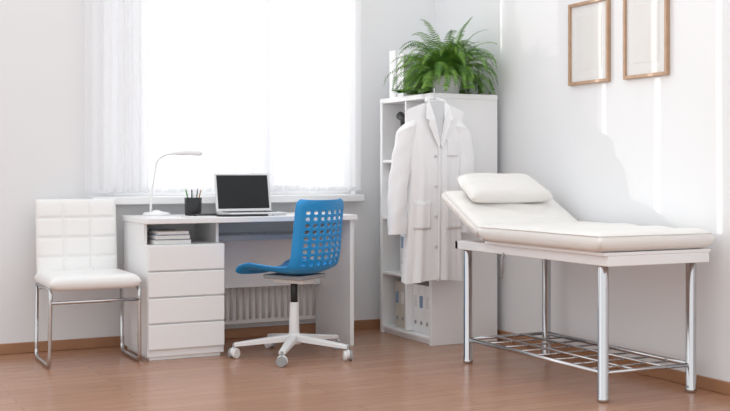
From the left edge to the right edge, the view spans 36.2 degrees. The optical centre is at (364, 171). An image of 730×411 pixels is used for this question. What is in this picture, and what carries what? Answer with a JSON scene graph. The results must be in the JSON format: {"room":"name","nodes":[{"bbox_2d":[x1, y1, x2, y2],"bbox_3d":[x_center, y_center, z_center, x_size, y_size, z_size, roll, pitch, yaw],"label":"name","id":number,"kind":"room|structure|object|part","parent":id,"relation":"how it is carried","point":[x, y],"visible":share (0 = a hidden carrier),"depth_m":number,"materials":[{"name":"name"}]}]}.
{"room":"examination room","nodes":[
{"label":"examination room","id":0,"kind":"room"},
{"bbox_2d":[0,0,435,343],"bbox_3d":[-2.357,-0.400,6.066,6.210,2.800,0.200,0,0,-27],"label":"wall","id":1,"kind":"structure","parent":0,"point":[42,42],"depth_m":6.29,"materials":[{"name":"white paint"}]},
{"bbox_2d":[100,193,111,195],"bbox_3d":[-1.520,-0.640,6.496,0.090,1.560,0.060,0,0,-27],"label":"frame","id":2,"kind":"object","parent":1,"relation":"attached to","point":[101,194],"visible":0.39,"depth_m":6.47,"materials":[{"name":"white plastic"}]},
{"bbox_2d":[0,319,379,354],"bbox_3d":[-2.308,0.971,5.969,6.210,0.058,0.018,0,0,-27],"label":"baseboard","id":3,"kind":"structure","parent":1,"relation":"attached to","point":[113,341],"depth_m":6.39,"materials":[{"name":"brown wood"}]},
{"bbox_2d":[89,194,364,204],"bbox_3d":[-0.800,0.164,6.722,1.700,0.043,0.180,0,0,-27],"label":"sill","id":4,"kind":"structure","parent":1,"relation":"attached to","point":[345,197],"depth_m":6.56,"materials":[{"name":"white laminate"}]},
{"bbox_2d":[112,185,342,195],"bbox_3d":[-0.816,0.110,6.848,1.485,0.060,0.060,0,0,-27],"label":"frame","id":5,"kind":"object","parent":1,"relation":"on","point":[204,192],"visible":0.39,"depth_m":6.74,"materials":[{"name":"white plastic"}]},
{"bbox_2d":[224,284,315,324],"bbox_3d":[-0.594,0.690,6.786,1.108,0.620,0.085,0,0,-27],"label":"radiator","id":6,"kind":"object","parent":1,"relation":"attached to","point":[247,305],"visible":0.09,"depth_m":6.75,"materials":[{"name":"white metal"}]},
{"bbox_2d":[0,328,729,410],"bbox_3d":[-0.639,1.050,2.800,6.360,0.100,7.580,0,0,-27],"label":"floor","id":7,"kind":"structure","parent":0,"point":[386,371],"depth_m":5.36,"materials":[{"name":"laminate"}]},
{"bbox_2d":[34,198,141,367],"bbox_3d":[-1.493,0.574,5.972,0.485,0.851,0.519,0,0,-27],"label":"chair","id":8,"kind":"object","parent":7,"relation":"on","point":[76,239],"visible":1,"depth_m":6.08,"materials":[{"name":"white leather"}]},
{"bbox_3d":[-1.588,0.359,6.161,0.440,0.422,0.096,0,0,-27],"label":"backrest","id":9,"kind":"part","parent":8,"relation":"part of","materials":[{"name":"white leather"}]},
{"bbox_3d":[-1.478,0.570,5.941,0.470,0.080,0.450,0,0,-27],"label":"seat","id":10,"kind":"part","parent":8,"relation":"part of","materials":[{"name":"white leather"}]},
{"bbox_2d":[122,212,356,360],"bbox_3d":[-0.710,0.623,6.373,1.230,0.755,0.525,0,0,-27],"label":"desk","id":11,"kind":"object","parent":7,"relation":"on","point":[182,286],"visible":0.91,"depth_m":6.08,"materials":[{"name":"white laminate"}]},
{"bbox_2d":[147,229,190,244],"bbox_3d":[-1.091,0.353,6.118,0.200,0.068,0.280,0,0,-27],"label":"paper stack","id":12,"kind":"object","parent":11,"relation":"on","point":[154,236],"visible":0.81,"depth_m":6.00,"materials":[{"name":"white paper"}]},
{"bbox_2d":[143,150,202,215],"bbox_3d":[-1.094,0.060,6.351,0.339,0.369,0.156,0,0,-27],"label":"desk lamp","id":13,"kind":"object","parent":11,"relation":"on","point":[181,152],"depth_m":6.30,"materials":[{"name":"white plastic"}]},
{"bbox_3d":[-0.954,0.458,5.983,0.421,0.131,0.016,0,0,-27],"label":"drawer","id":14,"kind":"part","parent":11,"relation":"part of","materials":[{"name":"white laminate"}]},
{"bbox_3d":[-0.954,0.597,5.983,0.421,0.131,0.016,0,0,-27],"label":"drawer","id":15,"kind":"part","parent":11,"relation":"part of","materials":[{"name":"white laminate"}]},
{"bbox_3d":[-0.954,0.736,5.983,0.421,0.131,0.016,0,0,-27],"label":"drawer","id":16,"kind":"part","parent":11,"relation":"part of","materials":[{"name":"white laminate"}]},
{"bbox_3d":[-0.954,0.875,5.983,0.421,0.131,0.016,0,0,-27],"label":"drawer","id":17,"kind":"part","parent":11,"relation":"part of","materials":[{"name":"white laminate"}]},
{"bbox_2d":[184,188,201,215],"bbox_3d":[-0.971,0.168,6.312,0.098,0.153,0.098,0,0,-27],"label":"pen cup","id":18,"kind":"object","parent":11,"relation":"on","point":[193,205],"visible":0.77,"depth_m":6.28,"materials":[{"name":"black plastic"}]},
{"bbox_2d":[181,216,217,217],"bbox_3d":[-0.901,0.243,6.084,0.170,0.004,0.110,0,0,-27],"label":"pad","id":19,"kind":"object","parent":11,"relation":"on","point":[181,216],"visible":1,"depth_m":6.05,"materials":[{"name":"paper"}]},
{"bbox_2d":[188,213,273,216],"bbox_3d":[-0.742,0.238,6.215,0.477,0.014,0.175,0,0,-8],"label":"stethoscope","id":20,"kind":"object","parent":11,"relation":"on","point":[208,214],"visible":0.99,"depth_m":6.18,"materials":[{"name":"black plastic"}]},
{"bbox_2d":[213,173,286,214],"bbox_3d":[-0.659,0.126,6.393,0.340,0.236,0.286,0,0,-27],"label":"laptop","id":21,"kind":"object","parent":11,"relation":"on","point":[235,193],"visible":0.98,"depth_m":6.48,"materials":[{"name":"silver metal"}]},
{"bbox_3d":[-0.615,0.477,6.636,0.755,0.405,0.020,0,0,-27],"label":"modesty panel","id":22,"kind":"part","parent":11,"relation":"part of","materials":[{"name":"white laminate"}]},
{"bbox_2d":[219,231,328,235],"bbox_3d":[-0.550,0.366,6.506,0.755,0.018,0.270,0,0,-27],"label":"shelf","id":23,"kind":"object","parent":11,"relation":"attached to","point":[221,233],"depth_m":6.49,"materials":[{"name":"white laminate"}]},
{"bbox_2d":[228,198,352,366],"bbox_3d":[-0.401,0.571,6.089,0.680,0.858,0.657,0,0,-27],"label":"swivel chair","id":24,"kind":"object","parent":7,"relation":"on","point":[296,270],"visible":1,"depth_m":5.96,"materials":[{"name":"blue plastic"}]},
{"bbox_3d":[-0.554,0.907,6.037,0.305,0.059,0.054,0,0,-11],"label":"arm","id":25,"kind":"part","parent":24,"relation":"part of","materials":[{"name":"white plastic"}]},
{"bbox_3d":[-0.463,0.907,6.222,0.055,0.059,0.306,0,0,-27],"label":"arm","id":26,"kind":"part","parent":24,"relation":"part of","materials":[{"name":"white plastic"}]},
{"bbox_3d":[-0.407,0.907,5.898,0.054,0.059,0.305,0,0,7],"label":"arm","id":27,"kind":"part","parent":24,"relation":"part of","materials":[{"name":"white plastic"}]},
{"bbox_3d":[-0.380,0.564,6.066,0.250,0.023,0.240,0,0,33],"label":"seat plate","id":28,"kind":"part","parent":24,"relation":"part of","materials":[{"name":"grey plastic"}]},
{"bbox_3d":[-0.266,0.907,6.194,0.054,0.059,0.305,0,0,43],"label":"arm","id":29,"kind":"part","parent":24,"relation":"part of","materials":[{"name":"white plastic"}]},
{"bbox_3d":[-0.229,0.907,5.995,0.305,0.059,0.054,0,0,25],"label":"arm","id":30,"kind":"part","parent":24,"relation":"part of","materials":[{"name":"white plastic"}]},
{"bbox_2d":[380,93,496,345],"bbox_3d":[0.438,0.273,6.803,0.452,1.455,0.647,0,0,-27],"label":"bookcase","id":31,"kind":"object","parent":7,"relation":"on","point":[479,111],"visible":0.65,"depth_m":6.59,"materials":[{"name":"white laminate"}]},
{"bbox_2d":[396,112,404,125],"bbox_3d":[0.249,-0.223,6.809,0.078,0.294,0.123,0,0,-27],"label":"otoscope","id":32,"kind":"object","parent":31,"relation":"on","point":[400,116],"visible":0.1,"depth_m":6.80,"materials":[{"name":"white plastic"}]},
{"bbox_3d":[0.435,0.624,6.801,0.434,0.018,0.583,0,0,-27],"label":"shelf","id":33,"kind":"part","parent":31,"relation":"part of","materials":[{"name":"white laminate"}]},
{"bbox_3d":[0.435,0.964,6.801,0.434,0.018,0.583,0,0,-27],"label":"shelf","id":34,"kind":"part","parent":31,"relation":"part of","materials":[{"name":"white laminate"}]},
{"bbox_2d":[390,50,432,97],"bbox_3d":[0.296,-0.606,6.965,0.240,0.299,0.165,0,0,-27],"label":"magazine file","id":35,"kind":"object","parent":31,"relation":"on","point":[394,54],"visible":0.28,"depth_m":6.92,"materials":[{"name":"white laminate"}]},
{"bbox_2d":[395,234,428,334],"bbox_3d":[0.424,0.472,6.796,0.322,0.964,0.575,0,0,-27],"label":"binders","id":36,"kind":"object","parent":31,"relation":"on","point":[420,290],"visible":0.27,"depth_m":6.68,"materials":[{"name":"white plastic"}]},
{"bbox_2d":[387,86,474,283],"bbox_3d":[0.372,0.067,6.328,0.572,1.112,0.164,0,0,-33],"label":"lab coat","id":37,"kind":"object","parent":31,"relation":"hanging from","point":[433,147],"visible":0.9,"depth_m":6.26,"materials":[{"name":"white fabric"}]},
{"bbox_2d":[384,17,498,94],"bbox_3d":[0.462,-0.689,6.627,0.610,0.466,0.631,0,0,-27],"label":"potted fern","id":38,"kind":"object","parent":31,"relation":"on","point":[446,69],"visible":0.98,"depth_m":6.60,"materials":[{"name":"green plant"}]},
{"bbox_2d":[432,75,461,93],"bbox_3d":[0.485,-0.513,6.688,0.190,0.115,0.190,0,0,-27],"label":"pot","id":39,"kind":"object","parent":38,"relation":"attached to","point":[454,89],"depth_m":6.62,"materials":[{"name":"white ceramic"}]},
{"bbox_2d":[441,173,714,402],"bbox_3d":[0.984,0.502,5.467,0.650,0.996,1.340,0,0,-27],"label":"exam table","id":40,"kind":"object","parent":7,"relation":"on","point":[513,214],"visible":1,"depth_m":5.30,"materials":[{"name":"white leather"}]},
{"bbox_3d":[0.539,0.700,5.854,0.052,0.600,0.052,0,0,-27],"label":"leg","id":41,"kind":"part","parent":40,"relation":"part of","materials":[{"name":"silver metal"}]},
{"bbox_3d":[0.679,0.453,5.483,0.033,0.134,0.014,0,0,-27],"label":"lever","id":42,"kind":"part","parent":40,"relation":"part of","materials":[{"name":"grey plastic"}]},
{"bbox_2d":[457,173,552,202],"bbox_3d":[0.733,0.084,5.946,0.510,0.158,0.216,0,0,-27],"label":"pillow","id":43,"kind":"object","parent":40,"relation":"on","point":[477,187],"depth_m":5.88,"materials":[{"name":"white fabric"}]},
{"bbox_3d":[0.762,0.383,5.351,0.030,0.045,1.230,0,0,-27],"label":"rail","id":44,"kind":"part","parent":40,"relation":"part of","materials":[{"name":"white metal"}]},
{"bbox_3d":[0.787,0.875,5.358,0.022,0.022,1.110,0,0,-27],"label":"shelf rail","id":45,"kind":"part","parent":40,"relation":"part of","materials":[{"name":"silver metal"}]},
{"bbox_3d":[0.986,0.700,6.078,0.052,0.600,0.052,0,0,-27],"label":"leg","id":46,"kind":"part","parent":40,"relation":"part of","materials":[{"name":"silver metal"}]},
{"bbox_3d":[1.067,0.298,5.302,0.650,0.097,0.970,0,0,-27],"label":"mattress","id":47,"kind":"part","parent":40,"relation":"part of","materials":[{"name":"white leather"}]},
{"bbox_3d":[1.035,0.700,4.861,0.052,0.600,0.052,0,0,-27],"label":"leg","id":48,"kind":"part","parent":40,"relation":"part of","materials":[{"name":"silver metal"}]},
{"bbox_3d":[1.234,0.875,5.581,0.022,0.022,1.110,0,0,-27],"label":"shelf rail","id":49,"kind":"part","parent":40,"relation":"part of","materials":[{"name":"silver metal"}]},
{"bbox_3d":[1.482,0.700,5.085,0.052,0.600,0.052,0,0,-27],"label":"leg","id":50,"kind":"part","parent":40,"relation":"part of","materials":[{"name":"silver metal"}]},
{"bbox_2d":[436,0,729,381],"bbox_3d":[2.138,-0.400,4.188,0.150,2.800,7.580,0,0,-27],"label":"wall","id":51,"kind":"structure","parent":0,"point":[648,151],"depth_m":5.69,"materials":[{"name":"white paint"}]},
{"bbox_2d":[568,0,610,85],"bbox_3d":[1.182,-0.685,5.906,0.021,0.439,0.336,0,0,-27],"label":"picture frame","id":52,"kind":"object","parent":51,"relation":"attached to","point":[589,22],"visible":1,"depth_m":5.90,"materials":[{"name":"brown wood"}]},
{"bbox_2d":[577,13,600,70],"bbox_3d":[1.183,-0.685,5.907,0.002,0.289,0.206,0,0,-27],"label":"print","id":53,"kind":"object","parent":52,"relation":"attached to","point":[588,24],"depth_m":5.91},
{"bbox_2d":[497,329,729,394],"bbox_3d":[2.111,0.971,4.053,0.018,0.058,7.362,0,0,-27],"label":"baseboard","id":54,"kind":"structure","parent":51,"relation":"attached to","point":[703,382],"depth_m":5.39,"materials":[{"name":"brown wood"}]},
{"bbox_2d":[623,0,669,79],"bbox_3d":[1.382,-0.685,5.506,0.021,0.439,0.322,0,0,-27],"label":"picture frame","id":55,"kind":"object","parent":51,"relation":"attached to","point":[646,23],"visible":1,"depth_m":5.50,"materials":[{"name":"brown wood"}]},
{"bbox_2d":[633,1,658,63],"bbox_3d":[1.383,-0.685,5.507,0.002,0.289,0.192,0,0,-27],"label":"print","id":56,"kind":"object","parent":55,"relation":"attached to","point":[645,13],"depth_m":5.50},
{"bbox_3d":[-0.832,-1.610,6.829,1.620,0.380,0.200,0,0,-27],"label":"wall","id":57,"kind":"structure","parent":0,"visible":0},
{"bbox_2d":[85,0,361,192],"bbox_3d":[-0.794,-0.712,6.674,1.950,1.660,0.083,0,0,-27],"label":"window","id":58,"kind":"structure","parent":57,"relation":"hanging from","point":[308,56],"depth_m":6.64,"materials":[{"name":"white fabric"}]},
{"bbox_3d":[-1.406,-0.703,6.369,0.381,1.635,0.032,0,0,-27],"label":"panel","id":59,"kind":"part","parent":58,"relation":"part of","materials":[{"name":"white fabric"}]},
{"bbox_3d":[-1.088,-0.703,6.528,0.294,1.635,0.032,0,0,-27],"label":"panel","id":60,"kind":"part","parent":58,"relation":"part of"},
{"bbox_3d":[-0.811,-0.703,6.666,0.293,1.635,0.032,0,0,-27],"label":"panel","id":61,"kind":"part","parent":58,"relation":"part of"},
{"bbox_3d":[-0.504,-0.703,6.820,0.362,1.635,0.032,0,0,-27],"label":"panel","id":62,"kind":"part","parent":58,"relation":"part of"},
{"bbox_3d":[-0.186,-0.703,6.979,0.350,1.635,0.032,0,0,-27],"label":"panel","id":63,"kind":"part","parent":58,"relation":"part of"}
]}

